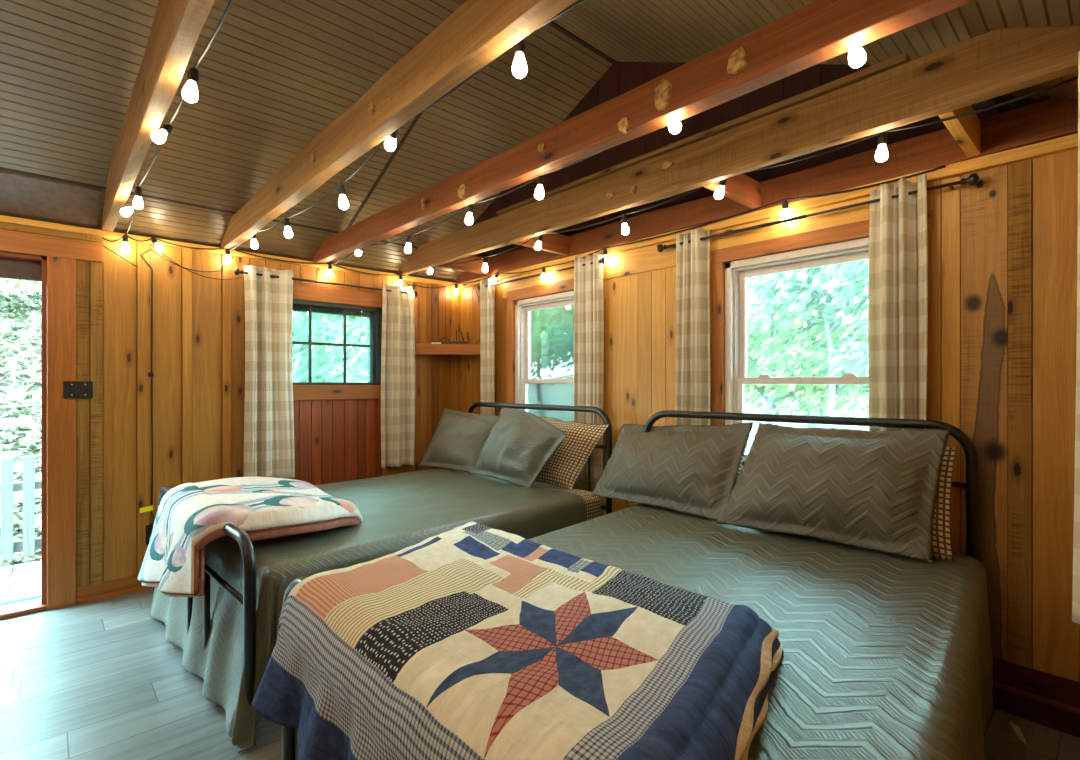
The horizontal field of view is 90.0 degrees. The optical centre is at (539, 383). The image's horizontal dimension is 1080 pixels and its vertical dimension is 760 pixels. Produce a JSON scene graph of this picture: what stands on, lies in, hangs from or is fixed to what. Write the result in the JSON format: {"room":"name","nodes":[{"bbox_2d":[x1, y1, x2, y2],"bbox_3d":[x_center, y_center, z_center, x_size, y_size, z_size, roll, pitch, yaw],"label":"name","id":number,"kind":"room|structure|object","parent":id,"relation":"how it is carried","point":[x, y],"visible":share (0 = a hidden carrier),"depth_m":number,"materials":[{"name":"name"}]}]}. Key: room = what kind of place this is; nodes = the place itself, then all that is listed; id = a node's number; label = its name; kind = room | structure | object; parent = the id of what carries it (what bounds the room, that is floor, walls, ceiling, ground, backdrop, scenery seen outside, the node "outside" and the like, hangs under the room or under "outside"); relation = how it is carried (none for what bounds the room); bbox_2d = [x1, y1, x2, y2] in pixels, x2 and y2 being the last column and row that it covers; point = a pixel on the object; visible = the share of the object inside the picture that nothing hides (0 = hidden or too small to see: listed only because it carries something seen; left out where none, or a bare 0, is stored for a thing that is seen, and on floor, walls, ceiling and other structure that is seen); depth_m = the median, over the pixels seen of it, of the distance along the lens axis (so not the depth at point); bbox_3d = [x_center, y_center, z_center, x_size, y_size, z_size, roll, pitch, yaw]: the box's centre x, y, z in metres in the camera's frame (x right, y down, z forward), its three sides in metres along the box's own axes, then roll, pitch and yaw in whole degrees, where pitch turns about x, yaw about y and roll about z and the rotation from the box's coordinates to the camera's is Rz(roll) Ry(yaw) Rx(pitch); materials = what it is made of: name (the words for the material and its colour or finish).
{"room":"cabin bedroom","nodes":[
{"label":"cabin bedroom","id":0,"kind":"room"},
{"bbox_2d":[1,238,457,586],"bbox_3d":[-3.038,0.185,2.759,6.398,2.130,0.128,0,0,-42],"label":"wall","id":1,"kind":"structure","parent":0,"point":[199,321],"depth_m":3.38,"materials":[{"name":"brown wood"}]},
{"bbox_2d":[0,251,46,619],"bbox_3d":[-3.094,0.275,2.733,0.884,1.950,0.170,0,0,-42],"label":"door frame","id":2,"kind":"structure","parent":1,"relation":"in","point":[17,266],"depth_m":2.98,"materials":[{"name":"red wood"}]},
{"bbox_2d":[0,170,100,226],"bbox_3d":[-2.970,-0.977,2.536,1.400,0.152,0.288,0,0,-42],"label":"trim","id":3,"kind":"structure","parent":1,"relation":"attached to","point":[20,194],"depth_m":2.86,"materials":[{"name":"wood"}]},
{"bbox_2d":[0,229,102,610],"bbox_3d":[-3.001,0.219,2.720,1.247,2.062,0.035,0,0,-42],"label":"trim","id":4,"kind":"structure","parent":1,"relation":"attached to","point":[62,254],"depth_m":3.00,"materials":[{"name":"wood"}]},
{"bbox_2d":[0,222,102,242],"bbox_3d":[-3.032,-0.832,2.695,1.325,0.036,0.030,0,0,-42],"label":"trim","id":5,"kind":"structure","parent":1,"relation":"attached to","point":[6,226],"depth_m":2.98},
{"bbox_2d":[63,381,92,397],"bbox_3d":[-2.604,0.036,3.048,0.128,0.097,0.014,0,0,-42],"label":"light switch","id":6,"kind":"object","parent":1,"relation":"attached to","point":[71,389],"visible":1,"depth_m":3.05,"materials":[{"name":"black plastic"}]},
{"bbox_2d":[76,575,154,603],"bbox_3d":[-1.683,1.204,3.925,2.564,0.092,0.036,0,0,-42],"label":"baseboard","id":7,"kind":"structure","parent":1,"relation":"attached to","point":[107,589],"depth_m":3.15,"materials":[{"name":"wood"}]},
{"bbox_2d":[103,245,154,523],"bbox_3d":[-2.440,0.022,3.206,0.250,1.669,0.023,0,0,-42],"label":"wire","id":8,"kind":"object","parent":1,"relation":"attached to","point":[150,374],"visible":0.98,"depth_m":3.28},
{"bbox_2d":[140,505,152,512],"bbox_3d":[-2.377,0.761,3.261,0.065,0.038,0.004,0,0,-42],"label":"paper tag","id":9,"kind":"object","parent":8,"relation":"attached to","point":[148,508],"visible":1,"depth_m":3.26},
{"bbox_2d":[146,524,153,544],"bbox_3d":[-2.345,0.917,3.278,0.075,0.125,0.046,0,0,-42],"label":"wall outlet","id":10,"kind":"object","parent":1,"relation":"attached to","point":[149,528],"visible":0.4,"depth_m":3.27,"materials":[{"name":"black plastic"}]},
{"bbox_2d":[102,234,231,263],"bbox_3d":[-2.261,-0.810,3.300,0.648,0.112,0.086,0,0,-42],"label":"string light","id":11,"kind":"object","parent":1,"relation":"hanging from","point":[125,246],"depth_m":3.24,"materials":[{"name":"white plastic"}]},
{"bbox_2d":[151,249,241,279],"bbox_3d":[-2.176,-0.744,3.444,0.502,0.136,0.026,0,0,-42],"label":"wire","id":12,"kind":"object","parent":1,"relation":"attached to","point":[151,249],"visible":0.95,"depth_m":3.43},
{"bbox_2d":[0,215,454,286],"bbox_3d":[-3.011,-0.868,2.706,6.170,0.035,0.042,0,0,-42],"label":"trim","id":13,"kind":"structure","parent":1,"relation":"attached to","point":[5,219],"depth_m":3.42,"materials":[{"name":"brown wood"}]},
{"bbox_2d":[234,268,417,296],"bbox_3d":[-1.529,-0.735,4.023,1.349,0.048,0.098,0,0,-42],"label":"curtain rod","id":14,"kind":"object","parent":1,"relation":"attached to","point":[237,271],"visible":0.84,"depth_m":3.92,"materials":[{"name":"black metal"}]},
{"bbox_2d":[244,265,294,477],"bbox_3d":[-1.845,-0.066,3.698,0.318,1.451,0.112,0,0,-42],"label":"curtain","id":15,"kind":"object","parent":14,"relation":"hanging from","point":[268,410],"visible":0.98,"depth_m":3.68,"materials":[{"name":"fabric"}]},
{"bbox_2d":[381,284,414,467],"bbox_3d":[-1.133,-0.060,4.341,0.316,1.451,0.115,0,0,-36],"label":"curtain","id":16,"kind":"object","parent":14,"relation":"hanging from","point":[398,332],"visible":1,"depth_m":4.30,"materials":[{"name":"fabric"}]},
{"bbox_2d":[292,299,381,384],"bbox_3d":[-1.573,-0.292,4.093,0.765,0.615,0.087,0,0,-42],"label":"window","id":17,"kind":"structure","parent":1,"relation":"in","point":[374,315],"depth_m":4.14,"materials":[{"name":"black wood"}]},
{"bbox_2d":[293,283,382,399],"bbox_3d":[-1.566,-0.296,4.034,0.875,0.838,0.034,0,0,-42],"label":"trim","id":18,"kind":"structure","parent":1,"relation":"attached to","point":[306,292],"depth_m":4.05,"materials":[{"name":"wood"}]},
{"bbox_2d":[234,249,457,296],"bbox_3d":[-1.375,-0.786,4.111,1.718,0.168,0.086,0,0,-42],"label":"string light","id":19,"kind":"object","parent":1,"relation":"hanging from","point":[330,274],"depth_m":4.08,"materials":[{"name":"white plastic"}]},
{"bbox_2d":[0,0,1079,282],"bbox_3d":[-1.581,-1.367,1.210,6.260,0.988,4.220,0,0,-42],"label":"ceiling","id":20,"kind":"structure","parent":0,"point":[275,74],"depth_m":2.63,"materials":[{"name":"wood"}]},
{"bbox_2d":[101,0,214,231],"bbox_3d":[-1.196,-0.984,1.698,0.058,0.220,3.980,0,0,-42],"label":"ceiling beam","id":21,"kind":"structure","parent":20,"relation":"attached to","point":[177,25],"depth_m":1.69,"materials":[{"name":"wood"}]},
{"bbox_2d":[121,0,234,233],"bbox_3d":[-1.157,-0.857,1.720,0.095,0.137,3.901,0,0,-42],"label":"string light","id":22,"kind":"object","parent":21,"relation":"hanging from","point":[189,92],"visible":1,"depth_m":1.74,"materials":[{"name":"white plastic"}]},
{"bbox_2d":[135,186,141,196],"bbox_3d":[-1.881,-0.897,2.530,0.029,0.049,0.039,0,0,-42],"label":"bulb socket","id":23,"kind":"object","parent":22,"relation":"attached to","point":[138,190],"depth_m":2.52,"materials":[{"name":"black plastic"}]},
{"bbox_2d":[160,124,172,135],"bbox_3d":[-1.310,-0.889,1.894,0.029,0.047,0.046,0,0,1],"label":"bulb socket","id":24,"kind":"object","parent":22,"relation":"attached to","point":[166,129],"depth_m":1.88,"materials":[{"name":"black plastic"}]},
{"bbox_2d":[186,68,198,85],"bbox_3d":[-1.014,-0.897,1.577,0.032,0.048,0.031,0,0,-42],"label":"bulb socket","id":25,"kind":"object","parent":22,"relation":"attached to","point":[192,79],"depth_m":1.57,"materials":[{"name":"black plastic"}]},
{"bbox_2d":[251,234,257,248],"bbox_3d":[-1.597,-0.802,3.100,0.076,0.085,0.120,0,0,-42],"label":"string light","id":26,"kind":"object","parent":20,"relation":"hanging from","point":[254,244],"depth_m":3.25,"materials":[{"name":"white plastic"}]},
{"bbox_2d":[258,128,398,237],"bbox_3d":[-0.996,-0.774,2.443,0.076,0.168,1.623,0,0,-42],"label":"string light","id":27,"kind":"object","parent":20,"relation":"hanging from","point":[390,144],"depth_m":2.27,"materials":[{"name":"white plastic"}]},
{"bbox_2d":[284,218,290,226],"bbox_3d":[-1.309,-0.832,2.797,0.031,0.048,0.028,0,0,3],"label":"bulb socket","id":28,"kind":"object","parent":27,"relation":"attached to","point":[286,220],"depth_m":2.79,"materials":[{"name":"black plastic"}]},
{"bbox_2d":[338,184,345,195],"bbox_3d":[-0.837,-0.817,2.283,0.032,0.048,0.029,0,0,-42],"label":"bulb socket","id":29,"kind":"object","parent":27,"relation":"attached to","point":[341,190],"depth_m":2.27,"materials":[{"name":"black plastic"}]},
{"bbox_2d":[330,248,363,264],"bbox_3d":[-1.306,-0.857,3.717,0.058,0.040,0.549,0,0,-42],"label":"string light","id":30,"kind":"object","parent":20,"relation":"hanging from","point":[358,252],"depth_m":3.64,"materials":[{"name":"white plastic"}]},
{"bbox_2d":[221,0,575,250],"bbox_3d":[-0.752,-0.956,2.104,0.075,0.167,3.980,0,0,-42],"label":"ceiling beam","id":31,"kind":"structure","parent":20,"relation":"attached to","point":[476,33],"depth_m":1.72,"materials":[{"name":"wood"}]},
{"bbox_2d":[414,53,502,116],"bbox_3d":[-0.223,-0.854,1.597,0.076,0.011,0.454,0,0,-42],"label":"string light","id":32,"kind":"object","parent":31,"relation":"hanging from","point":[462,83],"depth_m":1.63,"materials":[{"name":"black plastic"}]},
{"bbox_2d":[389,128,398,138],"bbox_3d":[-0.523,-0.903,1.939,0.029,0.043,0.048,0,0,-32],"label":"bulb socket","id":33,"kind":"object","parent":32,"relation":"attached to","point":[394,135],"depth_m":1.94,"materials":[{"name":"black plastic"}]},
{"bbox_2d":[370,151,601,253],"bbox_3d":[-0.402,-0.805,2.728,0.058,0.136,1.927,0,0,-42],"label":"string light","id":34,"kind":"object","parent":20,"relation":"hanging from","point":[539,193],"depth_m":2.66,"materials":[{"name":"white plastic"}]},
{"bbox_2d":[537,175,543,186],"bbox_3d":[0.001,-0.862,2.299,0.031,0.048,0.029,0,0,-42],"label":"bulb socket","id":35,"kind":"object","parent":34,"relation":"attached to","point":[540,181],"depth_m":2.29,"materials":[{"name":"black plastic"}]},
{"bbox_2d":[512,39,526,77],"bbox_3d":[-0.023,-0.809,1.380,0.076,0.095,0.054,0,0,-42],"label":"string light","id":36,"kind":"object","parent":20,"relation":"hanging from","point":[519,68],"depth_m":1.41,"materials":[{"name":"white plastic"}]},
{"bbox_2d":[514,39,524,55],"bbox_3d":[-0.054,-0.887,1.421,0.029,0.046,0.029,0,0,-42],"label":"bulb socket","id":37,"kind":"object","parent":36,"relation":"attached to","point":[519,48],"depth_m":1.41,"materials":[{"name":"black plastic"}]},
{"bbox_2d":[535,0,585,30],"bbox_3d":[0.073,-0.849,1.274,0.076,0.015,0.164,0,0,-42],"label":"string light","id":38,"kind":"object","parent":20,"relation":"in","point":[579,2],"depth_m":1.30,"materials":[{"name":"black plastic"}]},
{"bbox_2d":[311,0,976,262],"bbox_3d":[-0.282,-0.943,2.534,0.086,0.145,3.982,0,0,-43],"label":"ceiling beam","id":39,"kind":"structure","parent":20,"relation":"attached to","point":[819,31],"depth_m":1.74,"materials":[{"name":"wood"}]},
{"bbox_2d":[397,24,1079,274],"bbox_3d":[0.187,-0.970,2.959,0.070,0.191,3.985,0,0,-42],"label":"ceiling beam","id":40,"kind":"structure","parent":20,"relation":"attached to","point":[998,62],"depth_m":2.02,"materials":[{"name":"wood"}]},
{"bbox_2d":[442,186,702,271],"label":"string light","id":41,"kind":"object","parent":40,"relation":"hanging from","point":[625,230],"depth_m":3.01,"materials":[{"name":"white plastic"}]},
{"bbox_2d":[496,52,911,214],"bbox_3d":[0.512,-1.080,2.637,0.132,0.024,2.206,0,0,-42],"label":"plank","id":42,"kind":"object","parent":40,"relation":"on","point":[901,59],"visible":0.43,"depth_m":2.21,"materials":[{"name":"wood"}]},
{"bbox_2d":[714,179,726,198],"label":"string light","id":43,"kind":"object","parent":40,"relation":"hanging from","point":[719,193],"depth_m":2.40,"materials":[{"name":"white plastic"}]},
{"bbox_2d":[749,76,1077,171],"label":"string light","id":44,"kind":"object","parent":40,"relation":"hanging from","point":[881,155],"depth_m":1.92,"materials":[{"name":"black plastic"}]},
{"bbox_2d":[877,132,886,145],"bbox_3d":[1.229,-0.877,1.939,0.029,0.047,0.030,0,0,-42],"label":"bulb socket","id":45,"kind":"object","parent":44,"relation":"attached to","point":[882,139],"depth_m":1.93,"materials":[{"name":"black plastic"}]},
{"bbox_2d":[847,44,865,67],"bbox_3d":[0.824,-0.830,1.389,0.058,0.061,0.041,0,0,-42],"label":"string light","id":46,"kind":"object","parent":20,"relation":"hanging from","point":[857,57],"depth_m":1.39,"materials":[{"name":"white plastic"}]},
{"bbox_2d":[0,588,1079,759],"bbox_3d":[-1.600,1.310,1.186,6.400,0.120,4.310,0,0,-42],"label":"floor","id":47,"kind":"structure","parent":0,"point":[101,679],"depth_m":2.11,"materials":[{"name":"grey wood"}]},
{"bbox_2d":[158,402,611,744],"bbox_3d":[-0.789,0.698,3.088,1.439,1.104,2.069,0,0,45],"label":"bed","id":48,"kind":"object","parent":47,"relation":"on","point":[248,599],"visible":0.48,"depth_m":2.01,"materials":[{"name":"metal"}]},
{"bbox_2d":[137,477,362,596],"bbox_3d":[-1.313,0.710,2.514,0.866,0.451,1.058,0,0,-42],"label":"quilt","id":49,"kind":"object","parent":48,"relation":"on","point":[190,516],"visible":1,"depth_m":2.23,"materials":[{"name":"fabric"}]},
{"bbox_2d":[149,468,585,752],"bbox_3d":[-0.904,0.936,2.972,1.534,0.599,1.820,0,0,45],"label":"bedspread","id":50,"kind":"object","parent":48,"relation":"on","point":[400,511],"visible":0.52,"depth_m":2.32,"materials":[{"name":"fabric"}]},
{"bbox_2d":[420,407,497,471],"bbox_3d":[-0.601,0.415,4.031,0.664,0.449,0.234,0,0,38],"label":"pillow","id":51,"kind":"object","parent":50,"relation":"on","point":[459,437],"visible":0.91,"depth_m":3.96,"materials":[{"name":"fabric"}]},
{"bbox_2d":[469,407,567,487],"bbox_3d":[-0.153,0.407,3.524,0.238,0.485,0.893,0,0,-42],"label":"pillow","id":52,"kind":"object","parent":50,"relation":"on","point":[520,443],"visible":1,"depth_m":3.41,"materials":[{"name":"fabric"}]},
{"bbox_2d":[455,470,600,520],"bbox_3d":[-0.771,0.815,3.114,1.390,0.300,1.910,0,0,45],"label":"mattress","id":53,"kind":"object","parent":48,"relation":"on","point":[593,503],"visible":0.09,"depth_m":3.26,"materials":[{"name":"brown fabric"}]},
{"bbox_2d":[536,416,608,488],"bbox_3d":[0.129,0.444,3.473,0.235,0.431,0.703,0,0,-42],"label":"pillow","id":54,"kind":"object","parent":53,"relation":"on","point":[563,468],"visible":0.59,"depth_m":3.37,"materials":[{"name":"brown fabric"}]},
{"bbox_2d":[282,410,977,759],"bbox_3d":[0.471,0.698,1.804,1.459,1.104,2.009,0,0,42],"label":"bed","id":55,"kind":"object","parent":47,"relation":"on","point":[971,485],"visible":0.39,"depth_m":2.13,"materials":[{"name":"metal"}]},
{"bbox_2d":[295,504,992,759],"bbox_3d":[0.465,0.933,1.768,1.522,0.592,1.896,0,0,42],"label":"bedspread","id":56,"kind":"object","parent":55,"relation":"on","point":[888,656],"visible":0.46,"depth_m":1.51,"materials":[{"name":"fabric"}]},
{"bbox_2d":[252,521,783,759],"bbox_3d":[-0.097,0.613,1.337,0.957,0.288,1.562,0,0,-42],"label":"patchwork quilt","id":57,"kind":"object","parent":56,"relation":"on","point":[473,640],"visible":1,"depth_m":1.04,"materials":[{"name":"fabric"}]},
{"bbox_2d":[591,422,752,519],"bbox_3d":[0.653,0.410,2.820,0.248,0.450,0.858,0,0,-42],"label":"pillow","id":58,"kind":"object","parent":56,"relation":"on","point":[689,469],"visible":0.98,"depth_m":2.70,"materials":[{"name":"fabric"}]},
{"bbox_2d":[735,438,748,483],"bbox_3d":[0.711,0.459,2.907,0.191,0.386,0.792,0,0,-42],"label":"pillow","id":59,"kind":"object","parent":56,"relation":"on","point":[740,465],"visible":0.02,"depth_m":2.64,"materials":[{"name":"brown fabric"}]},
{"bbox_2d":[715,423,949,562],"bbox_3d":[1.175,0.404,2.248,0.832,0.464,0.246,0,0,45],"label":"pillow","id":60,"kind":"object","parent":56,"relation":"on","point":[873,490],"visible":1,"depth_m":2.13,"materials":[{"name":"fabric"}]},
{"bbox_2d":[932,447,956,560],"bbox_3d":[1.283,0.448,2.287,0.196,0.409,0.778,0,0,-42],"label":"pillow","id":61,"kind":"object","parent":56,"relation":"on","point":[941,540],"visible":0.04,"depth_m":2.02,"materials":[{"name":"brown fabric"}]},
{"bbox_2d":[1009,721,1026,744],"bbox_3d":[1.615,1.181,1.823,0.004,0.058,0.046,0,0,-42],"label":"tag","id":62,"kind":"object","parent":56,"relation":"hanging from","point":[1017,730],"visible":1,"depth_m":1.82,"materials":[{"name":"white paint"}]},
{"bbox_2d":[472,61,872,224],"bbox_3d":[0.400,-1.433,3.117,0.018,0.807,3.356,0,0,-42],"label":"wall","id":63,"kind":"structure","parent":0,"point":[620,78],"depth_m":2.92,"materials":[{"name":"wood"}]},
{"bbox_2d":[0,21,1001,248],"bbox_3d":[-1.651,-1.436,1.242,6.200,0.812,3.394,0,0,-42],"label":"string lights","id":64,"kind":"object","parent":63,"relation":"attached to","point":[997,100],"depth_m":3.05},
{"bbox_2d":[667,120,680,133],"bbox_3d":[0.460,-0.839,1.787,0.058,0.051,0.050,0,0,-42],"label":"string light","id":65,"kind":"object","parent":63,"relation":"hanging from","point":[674,126],"depth_m":1.78,"materials":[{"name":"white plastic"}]},
{"bbox_2d":[475,100,1020,258],"bbox_3d":[-1.503,-1.421,1.302,6.900,1.222,4.750,0,0,-42],"label":"roof","id":66,"kind":"structure","parent":0,"point":[871,143],"depth_m":2.74,"materials":[{"name":"wood"}]},
{"bbox_2d":[458,149,1079,681],"bbox_3d":[0.737,0.185,3.283,0.120,2.130,4.250,0,0,-42],"label":"wall","id":67,"kind":"structure","parent":0,"point":[1001,355],"depth_m":2.08,"materials":[{"name":"brown wood"}]},
{"bbox_2d":[415,344,479,354],"bbox_3d":[-0.764,-0.283,4.490,0.494,0.090,0.436,0,0,-42],"label":"corner shelf","id":68,"kind":"object","parent":67,"relation":"attached to","point":[420,349],"visible":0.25,"depth_m":4.48,"materials":[{"name":"wood"}]},
{"bbox_2d":[441,330,468,343],"bbox_3d":[-0.720,-0.391,4.583,0.221,0.125,0.110,0,0,2],"label":"router","id":69,"kind":"object","parent":68,"relation":"on","point":[456,341],"visible":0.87,"depth_m":4.53,"materials":[{"name":"black plastic"}]},
{"bbox_2d":[507,278,573,402],"bbox_3d":[0.051,-0.077,3.937,0.050,1.295,0.960,0,0,-42],"label":"trim","id":70,"kind":"structure","parent":67,"relation":"attached to","point":[567,285],"depth_m":4.21,"materials":[{"name":"wood"}]},
{"bbox_2d":[478,257,604,289],"bbox_3d":[-0.020,-0.788,3.977,0.098,0.048,1.369,0,0,-42],"label":"curtain rod","id":71,"kind":"object","parent":67,"relation":"attached to","point":[602,260],"visible":0.76,"depth_m":3.94,"materials":[{"name":"black metal"}]},
{"bbox_2d":[480,277,494,415],"bbox_3d":[-0.429,-0.097,4.393,0.083,1.494,0.237,0,0,-42],"label":"curtain","id":72,"kind":"object","parent":71,"relation":"hanging from","point":[487,294],"visible":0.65,"depth_m":4.36,"materials":[{"name":"fabric"}]},
{"bbox_2d":[574,253,603,483],"bbox_3d":[0.297,-0.097,3.583,0.099,1.494,0.283,0,0,-33],"label":"curtain","id":73,"kind":"object","parent":71,"relation":"hanging from","point":[588,279],"visible":0.73,"depth_m":3.55,"materials":[{"name":"fabric"}]},
{"bbox_2d":[515,291,573,421],"bbox_3d":[0.098,-0.098,3.980,0.102,1.095,0.760,0,0,-42],"label":"window","id":74,"kind":"structure","parent":67,"relation":"in","point":[544,325],"depth_m":4.06,"materials":[{"name":"white plastic"}]},
{"bbox_2d":[459,165,945,283],"bbox_3d":[0.454,-0.813,3.431,0.046,0.165,3.451,0,0,-43],"label":"string light","id":75,"kind":"object","parent":67,"relation":"hanging from","point":[785,214],"visible":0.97,"depth_m":2.80,"materials":[{"name":"black plastic"}]},
{"bbox_2d":[782,199,788,209],"bbox_3d":[1.191,-0.867,2.622,0.028,0.048,0.031,0,0,32],"label":"bulb socket","id":76,"kind":"object","parent":75,"relation":"attached to","point":[784,201],"depth_m":2.61,"materials":[{"name":"black plastic"}]},
{"bbox_2d":[503,182,932,297],"bbox_3d":[0.668,-0.755,3.281,0.024,0.151,2.840,0,0,-42],"label":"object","id":77,"kind":"structure","parent":67,"relation":"attached to","point":[645,259],"depth_m":2.91,"materials":[{"name":"brown wood"}]},
{"bbox_2d":[457,133,1077,288],"bbox_3d":[0.669,-0.855,3.262,0.050,0.046,4.110,0,0,-42],"label":"trim","id":78,"kind":"structure","parent":67,"relation":"attached to","point":[1070,142],"depth_m":2.45,"materials":[{"name":"brown wood"}]},
{"bbox_2d":[457,97,1077,282],"bbox_3d":[0.632,-0.951,3.296,0.058,0.150,4.010,0,0,-42],"label":"ceiling beam","id":79,"kind":"structure","parent":67,"relation":"attached to","point":[1054,118],"depth_m":2.44,"materials":[{"name":"wood"}]},
{"bbox_2d":[436,256,488,274],"bbox_3d":[-0.609,-0.949,4.255,0.486,0.127,0.040,0,0,-42],"label":"blocking","id":80,"kind":"object","parent":79,"relation":"attached to","point":[476,266],"visible":0.48,"depth_m":4.27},
{"bbox_2d":[514,233,569,255],"bbox_3d":[0.012,-0.949,3.576,0.486,0.127,0.040,0,0,-42],"label":"blocking","id":81,"kind":"object","parent":79,"relation":"attached to","point":[556,243],"visible":0.5,"depth_m":3.62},
{"bbox_2d":[703,174,760,208],"bbox_3d":[0.924,-0.949,2.580,0.486,0.127,0.040,0,0,-42],"label":"blocking","id":82,"kind":"object","parent":79,"relation":"attached to","point":[742,189],"visible":0.64,"depth_m":2.61,"materials":[{"name":"wood"}]},
{"bbox_2d":[938,105,980,156],"bbox_3d":[1.511,-0.949,1.938,0.486,0.127,0.040,0,0,-42],"label":"blocking","id":83,"kind":"object","parent":79,"relation":"attached to","point":[966,130],"visible":0.68,"depth_m":1.95,"materials":[{"name":"brown wood"}]},
{"bbox_2d":[711,220,868,472],"bbox_3d":[1.259,-0.077,2.616,0.050,1.295,1.000,0,0,-42],"label":"trim","id":84,"kind":"structure","parent":67,"relation":"attached to","point":[856,230],"depth_m":2.90,"materials":[{"name":"wood"}]},
{"bbox_2d":[725,237,868,467],"bbox_3d":[1.306,-0.101,2.659,0.102,1.102,0.800,0,0,-42],"label":"window","id":85,"kind":"structure","parent":67,"relation":"in","point":[737,272],"depth_m":2.85,"materials":[{"name":"white plastic"}]},
{"bbox_2d":[657,173,978,251],"bbox_3d":[1.207,-0.788,2.636,0.098,0.048,1.474,0,0,-42],"label":"curtain rod","id":86,"kind":"object","parent":67,"relation":"attached to","point":[973,178],"visible":0.95,"depth_m":2.49,"materials":[{"name":"black metal"}]},
{"bbox_2d":[675,228,709,425],"bbox_3d":[0.845,-0.098,2.991,0.213,1.496,0.091,0,0,40],"label":"curtain","id":87,"kind":"object","parent":86,"relation":"hanging from","point":[692,371],"visible":0.68,"depth_m":2.97,"materials":[{"name":"fabric"}]},
{"bbox_2d":[868,174,927,430],"bbox_3d":[1.504,-0.101,2.269,0.115,1.501,0.227,0,0,-42],"label":"curtain","id":88,"kind":"object","parent":86,"relation":"hanging from","point":[898,227],"visible":0.65,"depth_m":2.26,"materials":[{"name":"fabric"}]},
{"bbox_2d":[992,657,1079,737],"bbox_3d":[0.658,1.155,3.279,0.042,0.190,4.150,0,0,-42],"label":"baseboard","id":89,"kind":"structure","parent":67,"relation":"attached to","point":[1049,700],"depth_m":1.99,"materials":[{"name":"brown wood"}]},
{"bbox_3d":[-0.179,0.185,-0.367,6.200,2.130,0.100,0,0,-42],"label":"wall","id":90,"kind":"structure","parent":0,"visible":0},
{"bbox_3d":[1.115,-0.785,1.004,1.444,0.048,0.173,0,0,-42],"label":"curtain rod","id":91,"kind":"object","parent":90,"relation":"attached to","visible":0},
{"bbox_2d":[1072,51,1079,623],"bbox_3d":[1.414,-0.118,1.376,0.097,1.436,0.383,0,0,38],"label":"curtain","id":92,"kind":"object","parent":91,"relation":"hanging from","point":[1076,535],"visible":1,"depth_m":1.36,"materials":[{"name":"fabric"}]},
{"label":"outside","id":93,"kind":"structure","parent":0,"visible":0},
{"bbox_2d":[0,560,41,602],"bbox_3d":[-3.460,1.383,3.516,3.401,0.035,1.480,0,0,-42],"label":"deck","id":94,"kind":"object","parent":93,"point":[24,583],"visible":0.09,"depth_m":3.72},
{"bbox_2d":[0,456,41,560],"bbox_3d":[-3.944,0.930,4.044,3.400,0.760,0.068,0,0,-42],"label":"picket fence","id":95,"kind":"object","parent":94,"relation":"on","point":[29,544],"visible":0.12,"depth_m":4.06,"materials":[{"name":"wood"}]},
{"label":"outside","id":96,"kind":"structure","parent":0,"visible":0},
{"bbox_2d":[0,278,868,601],"bbox_3d":[0.811,-0.853,7.587,30.000,6.608,26.000,0,0,-42],"label":"ground","id":97,"kind":"structure","parent":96,"point":[24,333],"depth_m":7.69,"materials":[{"name":"green plant"}]},
{"bbox_2d":[1,278,37,291],"bbox_3d":[-7.572,-2.203,8.823,2.379,3.027,2.208,0,0,20],"label":"shrub","id":98,"kind":"object","parent":97,"relation":"on","point":[17,287],"visible":0.02,"depth_m":8.49,"materials":[{"name":"green plant"}]},
{"bbox_2d":[0,287,41,568],"bbox_3d":[-7.576,0.034,6.615,5.445,3.529,6.644,0,0,-42],"label":"foliage","id":99,"kind":"object","parent":97,"relation":"on","point":[4,411],"visible":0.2,"depth_m":6.96,"materials":[{"name":"plant"}]},
{"bbox_2d":[292,311,367,381],"bbox_3d":[-3.487,-0.618,8.185,3.307,4.342,2.949,0,0,-1],"label":"tree","id":100,"kind":"object","parent":97,"relation":"on","point":[299,319],"visible":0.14,"depth_m":8.35,"materials":[{"name":"green plant"}]},
{"bbox_2d":[292,316,367,381],"bbox_3d":[-4.677,-0.996,9.925,3.994,5.117,5.465,0,0,-2],"label":"tree","id":101,"kind":"object","parent":97,"relation":"on","point":[303,357],"visible":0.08,"depth_m":9.36,"materials":[{"name":"green plant"}]},
{"bbox_2d":[296,315,367,380],"bbox_3d":[-3.459,-0.942,10.887,3.831,5.001,4.387,0,0,-42],"label":"tree","id":102,"kind":"object","parent":97,"relation":"on","point":[351,317],"visible":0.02,"depth_m":10.34,"materials":[{"name":"green plant"}]},
{"bbox_2d":[744,297,865,423],"bbox_3d":[4.935,-1.235,12.404,5.978,6.182,5.261,0,0,26],"label":"tree","id":103,"kind":"object","parent":97,"relation":"on","point":[748,307],"visible":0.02,"depth_m":11.32,"materials":[{"name":"green plant"}]},
{"bbox_2d":[744,263,868,429],"bbox_3d":[3.593,-0.373,7.903,3.360,4.480,2.818,0,0,-35],"label":"tree","id":104,"kind":"object","parent":97,"relation":"on","point":[802,358],"visible":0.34,"depth_m":7.39,"materials":[{"name":"green plant"}]},
{"bbox_2d":[747,287,867,427],"bbox_3d":[5.363,-0.902,9.278,4.150,5.533,3.702,0,0,19],"label":"tree","id":105,"kind":"object","parent":97,"relation":"on","point":[763,306],"visible":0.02,"depth_m":9.17,"materials":[{"name":"green plant"}]},
{"bbox_2d":[747,259,868,427],"bbox_3d":[3.532,-0.301,6.182,2.465,4.319,3.082,0,0,-42],"label":"tree","id":106,"kind":"object","parent":97,"relation":"on","point":[792,284],"visible":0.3,"depth_m":6.29,"materials":[{"name":"green plant"}]},
{"bbox_2d":[796,264,868,417],"bbox_3d":[5.359,-0.622,7.238,4.357,4.967,3.248,0,0,-42],"label":"tree","id":107,"kind":"object","parent":97,"relation":"on","point":[818,307],"visible":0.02,"depth_m":7.03,"materials":[{"name":"green plant"}]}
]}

